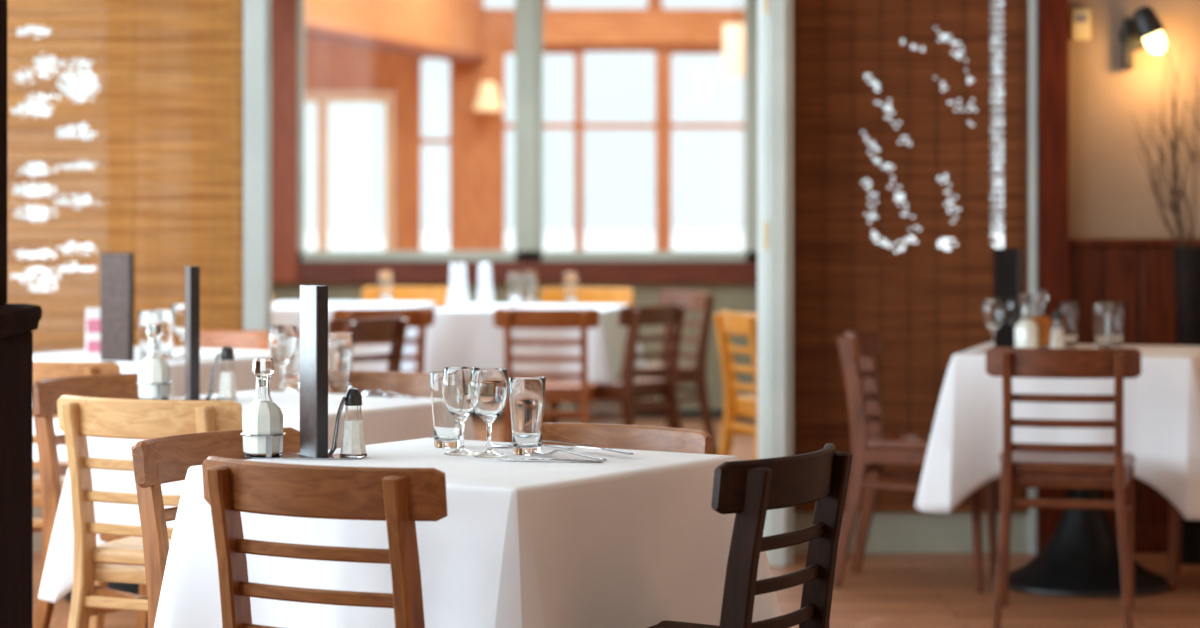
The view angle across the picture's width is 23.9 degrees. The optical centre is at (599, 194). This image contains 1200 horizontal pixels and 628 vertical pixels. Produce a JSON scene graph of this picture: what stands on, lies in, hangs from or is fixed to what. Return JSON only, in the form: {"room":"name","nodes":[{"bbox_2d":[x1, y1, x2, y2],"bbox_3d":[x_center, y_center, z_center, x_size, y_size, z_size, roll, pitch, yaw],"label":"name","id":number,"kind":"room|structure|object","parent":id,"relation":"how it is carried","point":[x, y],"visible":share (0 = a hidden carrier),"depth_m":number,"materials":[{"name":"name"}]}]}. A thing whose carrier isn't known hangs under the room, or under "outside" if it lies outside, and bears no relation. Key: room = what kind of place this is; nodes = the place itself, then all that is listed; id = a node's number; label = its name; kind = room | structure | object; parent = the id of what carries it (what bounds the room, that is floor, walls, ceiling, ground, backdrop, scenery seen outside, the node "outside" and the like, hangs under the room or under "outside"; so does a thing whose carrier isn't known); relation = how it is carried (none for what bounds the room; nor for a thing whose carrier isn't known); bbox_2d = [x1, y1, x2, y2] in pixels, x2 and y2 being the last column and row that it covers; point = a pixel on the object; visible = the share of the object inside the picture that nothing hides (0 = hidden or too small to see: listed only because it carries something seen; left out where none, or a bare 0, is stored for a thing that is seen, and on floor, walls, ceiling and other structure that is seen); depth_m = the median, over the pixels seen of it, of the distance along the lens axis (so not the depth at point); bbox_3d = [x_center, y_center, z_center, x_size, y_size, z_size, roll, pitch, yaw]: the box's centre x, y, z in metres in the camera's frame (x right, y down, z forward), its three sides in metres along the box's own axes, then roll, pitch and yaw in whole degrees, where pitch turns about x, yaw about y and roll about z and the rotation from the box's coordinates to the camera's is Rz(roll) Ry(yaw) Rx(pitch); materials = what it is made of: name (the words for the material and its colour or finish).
{"room":"restaurant","nodes":[
{"label":"restaurant","id":0,"kind":"room"},
{"bbox_2d":[108,45,195,343],"bbox_3d":[-2.080,-0.150,13.457,0.060,2.900,6.110,0,0,-6],"label":"wall","id":1,"kind":"structure","parent":0,"point":[108,45],"depth_m":10.44,"materials":[{"name":"green paint"}]},
{"bbox_2d":[136,45,190,338],"bbox_3d":[-2.070,-0.375,13.353,0.080,1.910,4.500,0,0,-6],"label":"window","id":2,"kind":"structure","parent":1,"relation":"in","point":[136,45],"depth_m":14.10,"materials":[{"name":"white paint"}]},
{"bbox_2d":[196,45,757,409],"bbox_3d":[-0.590,-0.375,16.580,3.880,3.350,0.160,0,0,0],"label":"wall","id":3,"kind":"structure","parent":0,"point":[731,297],"depth_m":16.50,"materials":[{"name":"green paint"}]},
{"bbox_2d":[272,0,297,282],"bbox_3d":[-1.852,-0.454,16.500,0.186,1.932,0.120,0,0,0],"label":"trim","id":4,"kind":"structure","parent":3,"relation":"attached to","point":[284,12],"depth_m":16.44,"materials":[{"name":"red wood"}]},
{"bbox_2d":[297,261,757,282],"bbox_3d":[-0.319,0.448,16.500,2.879,0.128,0.120,0,0,0],"label":"trim","id":5,"kind":"structure","parent":3,"relation":"attached to","point":[307,271],"depth_m":16.44,"materials":[{"name":"red wood"}]},
{"bbox_2d":[298,0,757,260],"bbox_3d":[-0.405,-0.518,16.500,2.708,1.804,0.100,0,0,0],"label":"window","id":6,"kind":"structure","parent":3,"relation":"in","point":[528,13],"depth_m":16.47,"materials":[{"name":"grey paint"}]},
{"bbox_2d":[471,410,750,417],"bbox_3d":[-0.500,1.275,16.490,3.200,0.050,0.020,0,0,0],"label":"baseboard","id":7,"kind":"structure","parent":3,"relation":"attached to","point":[683,413],"depth_m":16.48,"materials":[{"name":"wood"}]},
{"bbox_2d":[305,0,744,250],"bbox_3d":[-0.550,-0.375,22.060,3.800,3.350,0.120,0,0,0],"label":"wall","id":8,"kind":"structure","parent":0,"point":[330,66],"depth_m":22.00,"materials":[{"name":"orange wood"}]},
{"bbox_2d":[305,93,393,250],"bbox_3d":[-1.976,0.254,21.996,0.738,2.092,0.128,0,0,0],"label":"door","id":9,"kind":"structure","parent":8,"relation":"in","point":[322,99],"depth_m":21.98,"materials":[{"name":"beige paint"}]},
{"bbox_2d":[305,0,483,55],"bbox_3d":[-1.515,-1.565,19.769,0.220,0.970,4.603,0,0,13],"label":"ceiling","id":10,"kind":"structure","parent":8,"relation":"attached to","point":[458,25],"depth_m":20.11,"materials":[{"name":"paint"}]},
{"bbox_2d":[305,23,484,61],"bbox_3d":[-1.519,-1.058,19.770,0.252,0.045,4.603,0,0,13],"label":"trim","id":11,"kind":"structure","parent":8,"relation":"attached to","point":[311,30],"depth_m":19.64,"materials":[{"name":"brown wood"}]},
{"bbox_2d":[418,56,451,250],"bbox_3d":[-1.281,-0.265,22.050,0.264,1.629,0.060,0,0,0],"label":"window","id":12,"kind":"structure","parent":8,"relation":"in","point":[420,140],"depth_m":22.02,"materials":[{"name":"orange wood"}]},
{"bbox_2d":[473,82,502,110],"bbox_3d":[-0.862,-0.762,21.858,0.230,0.220,0.285,0,0,0],"label":"wall lamp","id":13,"kind":"object","parent":8,"relation":"attached to","point":[488,99],"visible":1,"depth_m":21.76,"materials":[{"name":"beige"}]},
{"bbox_2d":[502,51,576,250],"bbox_3d":[-0.470,-0.284,22.050,0.582,1.668,0.060,0,0,0],"label":"window","id":14,"kind":"structure","parent":8,"relation":"in","point":[504,125],"depth_m":22.02,"materials":[{"name":"orange wood"}]},
{"bbox_2d":[581,49,657,250],"bbox_3d":[0.151,-0.292,22.050,0.598,1.684,0.060,0,0,0],"label":"window","id":15,"kind":"structure","parent":8,"relation":"in","point":[583,125],"depth_m":22.02,"materials":[{"name":"orange wood"}]},
{"bbox_2d":[543,12,744,44],"bbox_3d":[0.324,-1.289,21.950,1.891,0.248,0.100,0,0,0],"label":"trim","id":16,"kind":"structure","parent":8,"relation":"attached to","point":[559,28],"depth_m":21.90,"materials":[{"name":"orange wood"}]},
{"bbox_2d":[669,51,744,250],"bbox_3d":[0.839,-0.284,22.050,0.606,1.668,0.060,0,0,0],"label":"window","id":17,"kind":"structure","parent":8,"relation":"in","point":[671,125],"depth_m":22.02,"materials":[{"name":"orange wood"}]},
{"bbox_2d":[33,0,1199,552],"bbox_3d":[-0.050,-0.150,10.350,6.500,2.900,0.100,0,0,0],"label":"wall","id":18,"kind":"structure","parent":0,"point":[1110,197],"depth_m":10.30,"materials":[{"name":"beige paint"}]},
{"bbox_2d":[7,0,242,352],"bbox_3d":[-1.846,-0.291,10.270,1.108,2.378,0.028,0,0,0],"label":"bamboo blind","id":19,"kind":"object","parent":18,"relation":"attached to","point":[156,237],"visible":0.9,"depth_m":10.27,"materials":[{"name":"wood"}]},
{"bbox_2d":[244,0,271,330],"bbox_3d":[-1.248,-0.150,10.335,0.083,2.900,0.170,0,0,0],"label":"pillar","id":20,"kind":"structure","parent":18,"relation":"attached to","point":[257,13],"depth_m":10.25,"materials":[{"name":"grey paint"}]},
{"bbox_2d":[758,0,792,565],"bbox_3d":[0.626,-0.150,10.170,0.104,2.900,0.500,0,0,0],"label":"column","id":21,"kind":"structure","parent":18,"relation":"in","point":[775,17],"depth_m":9.92,"materials":[{"name":"white paint"}]},
{"bbox_2d":[793,512,1027,537],"bbox_3d":[1.129,1.188,10.290,0.907,0.115,0.020,0,0,0],"label":"trim","id":22,"kind":"structure","parent":18,"relation":"attached to","point":[883,524],"depth_m":10.28,"materials":[{"name":"grey paint"}]},
{"bbox_2d":[793,538,1028,553],"bbox_3d":[1.129,1.272,10.283,0.907,0.055,0.035,0,0,0],"label":"baseboard","id":23,"kind":"structure","parent":18,"relation":"attached to","point":[873,545],"depth_m":10.27,"materials":[{"name":"grey paint"}]},
{"bbox_2d":[793,0,1028,511],"bbox_3d":[1.117,-0.167,10.255,0.869,2.626,0.028,0,0,0],"label":"bamboo blind","id":24,"kind":"object","parent":18,"relation":"attached to","point":[924,300],"visible":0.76,"depth_m":10.25,"materials":[{"name":"wood"}]},
{"bbox_2d":[1027,0,1036,553],"bbox_3d":[1.567,-0.150,10.275,0.029,2.900,0.050,0,0,0],"label":"trim","id":25,"kind":"structure","parent":18,"relation":"attached to","point":[1031,4],"depth_m":10.25,"materials":[{"name":"white paint"}]},
{"bbox_2d":[1037,0,1068,553],"bbox_3d":[1.636,-0.150,10.255,0.108,2.900,0.090,0,0,0],"label":"pillar","id":26,"kind":"structure","parent":18,"relation":"attached to","point":[1052,15],"depth_m":10.21,"materials":[{"name":"red wood"}]},
{"bbox_2d":[1071,9,1090,39],"bbox_3d":[1.745,-0.618,10.284,0.070,0.110,0.031,0,0,0],"label":"control box","id":27,"kind":"object","parent":18,"relation":"attached to","point":[1080,18],"visible":1,"depth_m":10.27,"materials":[{"name":"beige plastic"}]},
{"bbox_2d":[1069,238,1199,553],"bbox_3d":[2.395,0.729,10.277,1.410,1.142,0.045,0,0,0],"label":"wainscoting","id":28,"kind":"structure","parent":18,"relation":"attached to","point":[1142,277],"depth_m":10.28,"materials":[{"name":"brown wood"}]},
{"bbox_2d":[1120,5,1165,69],"bbox_3d":[1.959,-0.566,10.203,0.119,0.226,0.214,0,0,-10],"label":"wall sconce","id":29,"kind":"object","parent":18,"relation":"attached to","point":[1141,31],"visible":0.99,"depth_m":10.13,"materials":[{"name":"black metal"}]},
{"bbox_2d":[33,418,1199,627],"bbox_3d":[-0.050,1.350,9.500,6.500,0.100,25.200,0,0,0],"label":"floor","id":30,"kind":"structure","parent":0,"point":[889,590],"depth_m":9.13,"materials":[{"name":"brown wood"}]},
{"bbox_2d":[0,0,41,627],"bbox_3d":[-1.030,-0.149,4.360,0.284,2.898,0.304,0,0,0],"label":"newel post","id":31,"kind":"object","parent":30,"relation":"on","point":[17,321],"visible":1,"depth_m":4.40,"materials":[{"name":"brown wood"}]},
{"bbox_2d":[33,361,120,627],"bbox_3d":[-1.462,0.883,8.164,0.462,0.834,0.517,0,0,28],"label":"dining chair","id":32,"kind":"object","parent":30,"relation":"on","point":[42,370],"visible":0.07,"depth_m":7.93,"materials":[{"name":"beige wood"}]},
{"bbox_2d":[33,373,147,627],"bbox_3d":[-1.123,0.879,7.045,0.517,0.842,0.462,0,0,37],"label":"dining chair","id":33,"kind":"object","parent":30,"relation":"on","point":[46,392],"visible":0.13,"depth_m":7.01,"materials":[{"name":"brown wood"}]},
{"bbox_2d":[64,582,138,601],"bbox_3d":[-1.445,0.909,9.170,0.736,0.781,0.736,0,0,32],"label":"pedestal table","id":34,"kind":"object","parent":30,"relation":"on","point":[126,587],"visible":0.05,"depth_m":8.98,"materials":[{"name":"black metal"}]},
{"bbox_2d":[100,253,133,361],"bbox_3d":[-1.497,0.347,8.784,0.108,0.335,0.025,0,0,24],"label":"menu","id":35,"kind":"object","parent":34,"relation":"on","point":[116,269],"visible":1,"depth_m":8.77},
{"bbox_2d":[33,346,299,461],"bbox_3d":[-1.425,0.751,9.172,1.020,0.470,1.010,0,0,32],"label":"tablecloth","id":36,"kind":"object","parent":34,"relation":"on","point":[245,380],"visible":0.12,"depth_m":8.93,"materials":[{"name":"white fabric"}]},
{"bbox_2d":[85,307,99,356],"bbox_3d":[-1.609,0.438,9.063,0.070,0.155,0.044,0,0,-20],"label":"table card","id":37,"kind":"object","parent":36,"relation":"on","point":[92,329],"visible":0.64,"depth_m":9.05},
{"bbox_2d":[138,311,161,360],"bbox_3d":[-1.396,0.439,8.790,0.075,0.152,0.075,0,0,-29],"label":"tumbler","id":38,"kind":"object","parent":36,"relation":"on","point":[145,317],"visible":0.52,"depth_m":8.76,"materials":[{"name":"clear glass"}]},
{"bbox_2d":[151,310,173,358],"bbox_3d":[-1.372,0.439,8.897,0.075,0.152,0.075,0,0,-2],"label":"tumbler","id":39,"kind":"object","parent":36,"relation":"on","point":[166,341],"visible":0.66,"depth_m":8.87,"materials":[{"name":"clear glass"}]},
{"bbox_2d":[171,304,184,359],"bbox_3d":[-1.310,0.429,8.897,0.076,0.172,0.076,0,0,-25],"label":"wine glass","id":40,"kind":"object","parent":36,"relation":"on","point":[178,310],"visible":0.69,"depth_m":8.87,"materials":[{"name":"clear"}]},
{"bbox_2d":[57,395,242,627],"bbox_3d":[-0.948,0.879,6.573,0.489,0.842,0.548,0,0,24],"label":"dining chair","id":41,"kind":"object","parent":30,"relation":"on","point":[79,417],"visible":0.51,"depth_m":6.43,"materials":[{"name":"beige wood"}]},
{"bbox_2d":[131,427,299,627],"bbox_3d":[-0.618,0.887,5.515,0.517,0.825,0.462,0,0,37],"label":"dining chair","id":42,"kind":"object","parent":30,"relation":"on","point":[161,460],"visible":0.26,"depth_m":5.50,"materials":[{"name":"brown wood"}]},
{"bbox_2d":[200,330,269,350],"bbox_3d":[-1.310,0.883,9.543,0.462,0.834,0.517,0,0,32],"label":"dining chair","id":43,"kind":"object","parent":30,"relation":"on","point":[210,339],"visible":0.11,"depth_m":9.76,"materials":[{"name":"brown wood"}]},
{"bbox_2d":[202,456,447,627],"bbox_3d":[-0.391,0.879,5.029,0.499,0.842,0.558,0,0,28],"label":"dining chair","id":44,"kind":"object","parent":30,"relation":"on","point":[400,497],"visible":0.9,"depth_m":4.80,"materials":[{"name":"brown wood"}]},
{"bbox_2d":[328,315,407,371],"bbox_3d":[-1.023,0.879,10.729,0.517,0.842,0.462,0,0,31],"label":"dining chair","id":45,"kind":"object","parent":30,"relation":"on","point":[393,328],"visible":0.3,"depth_m":10.62,"materials":[{"name":"brown wood"}]},
{"bbox_2d":[328,371,430,397],"bbox_3d":[-0.640,0.883,7.263,0.462,0.834,0.517,0,0,32],"label":"dining chair","id":46,"kind":"object","parent":30,"relation":"on","point":[411,384],"visible":0.1,"depth_m":7.46,"materials":[{"name":"brown wood"}]},
{"bbox_2d":[332,307,434,372],"bbox_3d":[-0.998,0.894,12.445,0.462,0.812,0.517,0,0,-20],"label":"dining chair","id":47,"kind":"object","parent":30,"relation":"on","point":[422,318],"visible":0.24,"depth_m":12.28,"materials":[{"name":"brown wood"}]},
{"bbox_2d":[362,287,448,308],"bbox_3d":[-0.971,0.879,13.893,0.462,0.842,0.517,0,0,6],"label":"dining chair","id":48,"kind":"object","parent":30,"relation":"on","point":[438,295],"visible":0.21,"depth_m":14.09,"materials":[{"name":"orange wood"}]},
{"bbox_2d":[493,308,599,442],"bbox_3d":[-0.214,0.894,12.407,0.462,0.812,0.517,0,0,6],"label":"dining chair","id":49,"kind":"object","parent":30,"relation":"on","point":[583,392],"visible":0.77,"depth_m":12.21,"materials":[{"name":"brown wood"}]},
{"bbox_2d":[540,288,633,424],"bbox_3d":[-0.081,0.879,13.743,0.462,0.842,0.517,0,0,6],"label":"dining chair","id":50,"kind":"object","parent":30,"relation":"on","point":[611,296],"visible":0.16,"depth_m":13.94,"materials":[{"name":"orange wood"}]},
{"bbox_2d":[549,303,685,428],"bbox_3d":[0.088,0.892,12.625,0.517,0.815,0.462,0,0,37],"label":"dining chair","id":51,"kind":"object","parent":30,"relation":"on","point":[626,387],"visible":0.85,"depth_m":12.48,"materials":[{"name":"brown wood"}]},
{"bbox_2d":[542,423,713,453],"bbox_3d":[-0.056,0.892,5.753,0.462,0.817,0.517,0,0,32],"label":"dining chair","id":52,"kind":"object","parent":30,"relation":"on","point":[614,436],"visible":0.11,"depth_m":5.93,"materials":[{"name":"brown wood"}]},
{"bbox_2d":[621,290,718,454],"bbox_3d":[0.251,0.879,13.402,0.517,0.842,0.462,0,0,-28],"label":"dining chair","id":53,"kind":"object","parent":30,"relation":"on","point":[692,300],"visible":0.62,"depth_m":13.33,"materials":[{"name":"brown wood"}]},
{"bbox_2d":[714,310,757,459],"bbox_3d":[0.741,0.883,11.371,0.517,0.834,0.462,0,0,-20],"label":"dining chair","id":54,"kind":"object","parent":30,"relation":"on","point":[727,323],"visible":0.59,"depth_m":11.38,"materials":[{"name":"orange wood"}]},
{"bbox_2d":[648,443,851,627],"bbox_3d":[0.168,0.879,5.132,0.517,0.842,0.462,0,0,29],"label":"dining chair","id":55,"kind":"object","parent":30,"relation":"on","point":[748,489],"visible":0.94,"depth_m":4.97,"materials":[{"name":"brown wood"}]},
{"bbox_2d":[833,328,996,593],"bbox_3d":[1.061,0.879,9.506,0.517,0.842,0.462,0,0,15],"label":"dining chair","id":56,"kind":"object","parent":30,"relation":"on","point":[872,446],"visible":0.81,"depth_m":9.38,"materials":[{"name":"brown wood"}]},
{"bbox_2d":[986,347,1140,627],"bbox_3d":[1.425,0.879,8.685,0.462,0.842,0.517,0,0,11],"label":"dining chair","id":57,"kind":"object","parent":30,"relation":"on","point":[1022,465],"visible":1,"depth_m":8.50,"materials":[{"name":"brown wood"}]},
{"bbox_2d":[1008,489,1169,597],"bbox_3d":[1.610,0.909,9.420,0.736,0.781,0.736,0,0,16],"label":"pedestal table","id":58,"kind":"object","parent":30,"relation":"on","point":[1081,558],"visible":0.57,"depth_m":9.30,"materials":[{"name":"black metal"}]},
{"bbox_2d":[915,343,1199,519],"bbox_3d":[1.604,0.766,9.417,1.006,0.500,1.032,0,0,16],"label":"tablecloth","id":59,"kind":"object","parent":58,"relation":"on","point":[1162,404],"visible":0.78,"depth_m":9.06,"materials":[{"name":"white fabric"}]},
{"bbox_2d":[981,299,1004,351],"bbox_3d":[1.289,0.429,9.294,0.076,0.172,0.076,0,0,16],"label":"wine glass","id":60,"kind":"object","parent":59,"relation":"on","point":[992,310],"visible":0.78,"depth_m":9.27,"materials":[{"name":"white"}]},
{"bbox_2d":[994,248,1022,346],"bbox_3d":[1.371,0.347,9.503,0.025,0.335,0.108,0,0,-40],"label":"menu","id":61,"kind":"object","parent":59,"relation":"on","point":[1008,263],"visible":0.59,"depth_m":9.49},
{"bbox_2d":[1005,298,1021,327],"bbox_3d":[1.391,0.429,9.475,0.076,0.172,0.076,0,0,-5],"label":"wine glass","id":62,"kind":"object","parent":59,"relation":"on","point":[1013,306],"visible":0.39,"depth_m":9.44,"materials":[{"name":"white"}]},
{"bbox_2d":[1015,294,1037,347],"bbox_3d":[1.399,0.419,9.294,0.079,0.191,0.075,0,0,-6],"label":"cruet","id":63,"kind":"object","parent":59,"relation":"on","point":[1026,329],"visible":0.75,"depth_m":9.27,"materials":[{"name":"clear glass"}]},
{"bbox_2d":[1032,290,1052,347],"bbox_3d":[1.494,0.419,9.600,0.079,0.191,0.075,0,0,-23],"label":"cruet","id":64,"kind":"object","parent":59,"relation":"on","point":[1044,323],"visible":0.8,"depth_m":9.57,"materials":[{"name":"clear glass"}]},
{"bbox_2d":[1050,310,1064,347],"bbox_3d":[1.520,0.448,9.414,0.051,0.134,0.051,0,0,-11],"label":"salt shaker","id":65,"kind":"object","parent":59,"relation":"on","point":[1057,335],"visible":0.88,"depth_m":9.40,"materials":[{"name":"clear glass"}]},
{"bbox_2d":[1058,302,1079,346],"bbox_3d":[1.589,0.439,9.600,0.075,0.152,0.075,0,0,43],"label":"tumbler","id":66,"kind":"object","parent":59,"relation":"on","point":[1070,311],"visible":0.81,"depth_m":9.57,"materials":[{"name":"clear glass"}]},
{"bbox_2d":[1093,303,1114,347],"bbox_3d":[1.685,0.439,9.475,0.075,0.152,0.075,0,0,-7],"label":"tumbler","id":67,"kind":"object","parent":59,"relation":"on","point":[1103,313],"visible":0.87,"depth_m":9.45,"materials":[{"name":"clear glass"}]},
{"bbox_2d":[1104,301,1125,346],"bbox_3d":[1.751,0.439,9.632,0.075,0.152,0.075,0,0,-13],"label":"tumbler","id":68,"kind":"object","parent":59,"relation":"on","point":[1120,306],"visible":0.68,"depth_m":9.60,"materials":[{"name":"clear glass"}]},
{"bbox_2d":[1167,500,1182,589],"bbox_3d":[2.158,0.879,9.470,0.517,0.842,0.462,0,0,14],"label":"dining chair","id":69,"kind":"object","parent":30,"relation":"on","point":[1174,515],"visible":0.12,"depth_m":9.32,"materials":[{"name":"brown wood"}]},
{"bbox_2d":[1173,248,1199,564],"bbox_3d":[2.105,0.744,10.050,0.180,1.112,0.180,0,0,0],"label":"vase","id":70,"kind":"object","parent":30,"relation":"on","point":[1186,261],"visible":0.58,"depth_m":9.99,"materials":[{"name":"ceramic"}]},
{"bbox_2d":[1134,131,1179,247],"bbox_3d":[1.994,0.225,9.985,0.243,0.910,0.051,0,0,-26],"label":"branch","id":71,"kind":"object","parent":70,"relation":"in","point":[1154,173],"visible":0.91,"depth_m":9.98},
{"bbox_2d":[1154,65,1187,247],"bbox_3d":[2.044,0.108,10.049,0.154,1.144,0.061,0,0,14],"label":"branch","id":72,"kind":"object","parent":70,"relation":"in","point":[1166,65],"visible":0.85,"depth_m":10.04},
{"bbox_2d":[1172,55,1199,247],"bbox_3d":[2.073,0.092,10.026,0.104,1.176,0.032,0,0,-30],"label":"branch","id":73,"kind":"object","parent":70,"relation":"in","point":[1190,151],"visible":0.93,"depth_m":10.04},
{"bbox_3d":[-0.256,0.909,5.505,0.741,0.781,0.741,0,0,33],"label":"pedestal table","id":74,"kind":"object","parent":30,"relation":"on","visible":0},
{"bbox_2d":[154,438,780,627],"bbox_3d":[-0.237,0.751,5.505,1.023,0.470,1.006,0,0,33],"label":"tablecloth","id":75,"kind":"object","parent":74,"relation":"on","point":[637,540],"visible":0.72,"depth_m":5.24,"materials":[{"name":"white fabric"}]},
{"bbox_2d":[240,396,365,459],"bbox_3d":[-0.584,0.455,5.569,0.250,0.119,0.092,0,0,6],"label":"condiment caddy","id":76,"kind":"object","parent":75,"relation":"on","point":[331,455],"visible":0.79,"depth_m":5.55,"materials":[{"name":"metal"}]},
{"bbox_2d":[243,358,282,456],"bbox_3d":[-0.663,0.417,5.578,0.079,0.191,0.075,0,0,-9],"label":"cruet","id":77,"kind":"object","parent":76,"relation":"in","point":[262,416],"visible":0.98,"depth_m":5.55,"materials":[{"name":"clear glass"}]},
{"bbox_2d":[300,285,327,457],"bbox_3d":[-0.561,0.345,5.561,0.025,0.335,0.088,0,0,-28],"label":"menu","id":78,"kind":"object","parent":76,"relation":"in","point":[313,298],"visible":1,"depth_m":5.53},
{"bbox_2d":[340,388,366,457],"bbox_3d":[-0.484,0.445,5.559,0.051,0.134,0.051,0,0,-17],"label":"salt shaker","id":79,"kind":"object","parent":76,"relation":"in","point":[353,441],"visible":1,"depth_m":5.54,"materials":[{"name":"clear glass"}]},
{"bbox_2d":[430,371,458,447],"bbox_3d":[-0.311,0.439,5.790,0.075,0.152,0.075,0,0,-19],"label":"tumbler","id":80,"kind":"object","parent":75,"relation":"on","point":[445,425],"visible":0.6,"depth_m":5.76,"materials":[{"name":"clear glass"}]},
{"bbox_2d":[442,367,478,455],"bbox_3d":[-0.275,0.429,5.634,0.076,0.172,0.076,0,0,-37],"label":"wine glass","id":81,"kind":"object","parent":75,"relation":"on","point":[456,380],"visible":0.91,"depth_m":5.61,"materials":[{"name":"clear"}]},
{"bbox_2d":[470,368,507,457],"bbox_3d":[-0.219,0.429,5.591,0.076,0.172,0.076,0,0,16],"label":"wine glass","id":82,"kind":"object","parent":75,"relation":"on","point":[488,386],"visible":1,"depth_m":5.56,"materials":[{"name":"clear"}]},
{"bbox_2d":[508,376,545,454],"bbox_3d":[-0.145,0.439,5.634,0.075,0.152,0.075,0,0,-9],"label":"tumbler","id":83,"kind":"object","parent":75,"relation":"on","point":[526,393],"visible":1,"depth_m":5.61,"materials":[{"name":"clear glass"}]},
{"bbox_3d":[-0.800,0.909,7.055,0.646,0.781,0.646,0,0,32],"label":"pedestal table","id":84,"kind":"object","parent":30,"relation":"on","visible":0},
{"bbox_2d":[38,390,477,602],"bbox_3d":[-0.801,0.751,7.054,0.909,0.470,0.908,0,0,32],"label":"tablecloth","id":85,"kind":"object","parent":84,"relation":"on","point":[395,418],"visible":0.2,"depth_m":6.88,"materials":[{"name":"white fabric"}]},
{"bbox_2d":[136,353,235,400],"bbox_3d":[-1.035,0.455,7.083,0.250,0.119,0.092,0,0,3],"label":"condiment caddy","id":86,"kind":"object","parent":85,"relation":"on","point":[212,381],"visible":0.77,"depth_m":7.07,"materials":[{"name":"metal"}]},
{"bbox_2d":[138,323,169,399],"bbox_3d":[-1.115,0.417,7.088,0.079,0.191,0.075,0,0,-17],"label":"cruet","id":87,"kind":"object","parent":86,"relation":"in","point":[154,369],"visible":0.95,"depth_m":7.07,"materials":[{"name":"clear glass"}]},
{"bbox_2d":[185,265,199,399],"bbox_3d":[-1.020,0.345,7.091,0.025,0.335,0.108,0,0,-15],"label":"menu","id":88,"kind":"object","parent":86,"relation":"in","point":[192,273],"visible":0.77,"depth_m":7.04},
{"bbox_2d":[217,346,237,399],"bbox_3d":[-0.932,0.445,7.090,0.051,0.134,0.051,0,0,-6],"label":"salt shaker","id":89,"kind":"object","parent":86,"relation":"in","point":[227,386],"visible":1,"depth_m":7.08,"materials":[{"name":"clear glass"}]},
{"bbox_2d":[268,325,297,391],"bbox_3d":[-0.833,0.429,7.445,0.076,0.172,0.076,0,0,-21],"label":"wine glass","id":90,"kind":"object","parent":85,"relation":"on","point":[282,339],"visible":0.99,"depth_m":7.42,"materials":[{"name":"clear"}]},
{"bbox_2d":[279,330,299,388],"bbox_3d":[-0.825,0.439,7.561,0.075,0.152,0.075,0,0,-3],"label":"tumbler","id":91,"kind":"object","parent":85,"relation":"on","point":[292,369],"visible":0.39,"depth_m":7.53,"materials":[{"name":"clear glass"}]},
{"bbox_2d":[328,332,353,391],"bbox_3d":[-0.683,0.439,7.445,0.075,0.152,0.075,0,0,-31],"label":"tumbler","id":92,"kind":"object","parent":85,"relation":"on","point":[340,344],"visible":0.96,"depth_m":7.42,"materials":[{"name":"clear glass"}]},
{"bbox_3d":[-0.590,-2.100,19.350,3.880,0.100,5.500,0,0,0],"label":"ceiling","id":93,"kind":"structure","parent":0,"visible":0},
{"bbox_2d":[723,0,744,75],"bbox_3d":[0.914,-1.424,18.900,0.190,1.253,0.190,0,0,0],"label":"pendant lamp","id":94,"kind":"object","parent":93,"relation":"hanging from","point":[733,34],"visible":0.77,"depth_m":18.81,"materials":[{"name":"beige"}]},
{"label":"outside","id":95,"kind":"structure","parent":0,"visible":0},
{"bbox_2d":[7,232,1003,348],"bbox_3d":[0.000,1.650,45.000,120.000,0.200,150.000,0,0,0],"label":"ground","id":96,"kind":"structure","parent":95,"point":[338,241],"depth_m":88.73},
{"bbox_3d":[-0.315,0.909,13.050,0.746,0.781,0.746,0,0,11],"label":"pedestal table","id":97,"kind":"object","parent":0,"visible":0},
{"bbox_2d":[413,303,652,423],"bbox_3d":[-0.316,0.766,13.049,1.064,0.500,1.039,0,0,11],"label":"tablecloth","id":98,"kind":"object","parent":97,"relation":"on","point":[459,336],"visible":0.54,"depth_m":12.69,"materials":[{"name":"white fabric"}]},
{"bbox_2d":[446,263,469,305],"bbox_3d":[-0.656,0.414,13.146,0.112,0.202,0.082,0,0,-11],"label":"folded napkin","id":99,"kind":"object","parent":98,"relation":"on","point":[458,295],"visible":1,"depth_m":13.12,"materials":[{"name":"white fabric"}]},
{"bbox_2d":[476,262,494,305],"bbox_3d":[-0.535,0.414,13.208,0.082,0.202,0.112,0,0,27],"label":"folded napkin","id":100,"kind":"object","parent":98,"relation":"on","point":[485,297],"visible":1,"depth_m":13.18,"materials":[{"name":"white fabric"}]},
{"bbox_2d":[507,272,522,304],"bbox_3d":[-0.398,0.439,13.265,0.075,0.152,0.075,0,0,36],"label":"tumbler","id":101,"kind":"object","parent":98,"relation":"on","point":[514,279],"visible":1,"depth_m":13.24,"materials":[{"name":"clear glass"}]},
{"bbox_2d":[522,271,537,302],"bbox_3d":[-0.334,0.439,13.511,0.075,0.152,0.075,0,0,-33],"label":"tumbler","id":102,"kind":"object","parent":98,"relation":"on","point":[529,277],"visible":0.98,"depth_m":13.48,"materials":[{"name":"clear glass"}]},
{"bbox_2d":[563,272,578,303],"bbox_3d":[-0.137,0.439,13.387,0.075,0.152,0.075,0,0,-23],"label":"tumbler","id":103,"kind":"object","parent":98,"relation":"on","point":[570,278],"visible":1,"depth_m":13.36,"materials":[{"name":"clear glass"}]},
{"bbox_3d":[-1.240,0.909,13.350,0.736,0.781,0.736,0,0,11],"label":"pedestal table","id":104,"kind":"object","parent":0,"visible":0},
{"bbox_2d":[272,301,436,371],"bbox_3d":[-1.241,0.766,13.351,1.019,0.500,1.055,0,0,11],"label":"tablecloth","id":105,"kind":"object","parent":104,"relation":"on","point":[283,312],"visible":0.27,"depth_m":13.00,"materials":[{"name":"white fabric"}]},
{"bbox_2d":[378,270,393,301],"bbox_3d":[-1.030,0.439,13.637,0.075,0.152,0.075,0,0,-36],"label":"tumbler","id":106,"kind":"object","parent":105,"relation":"on","point":[385,276],"visible":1,"depth_m":13.61,"materials":[{"name":"clear glass"}]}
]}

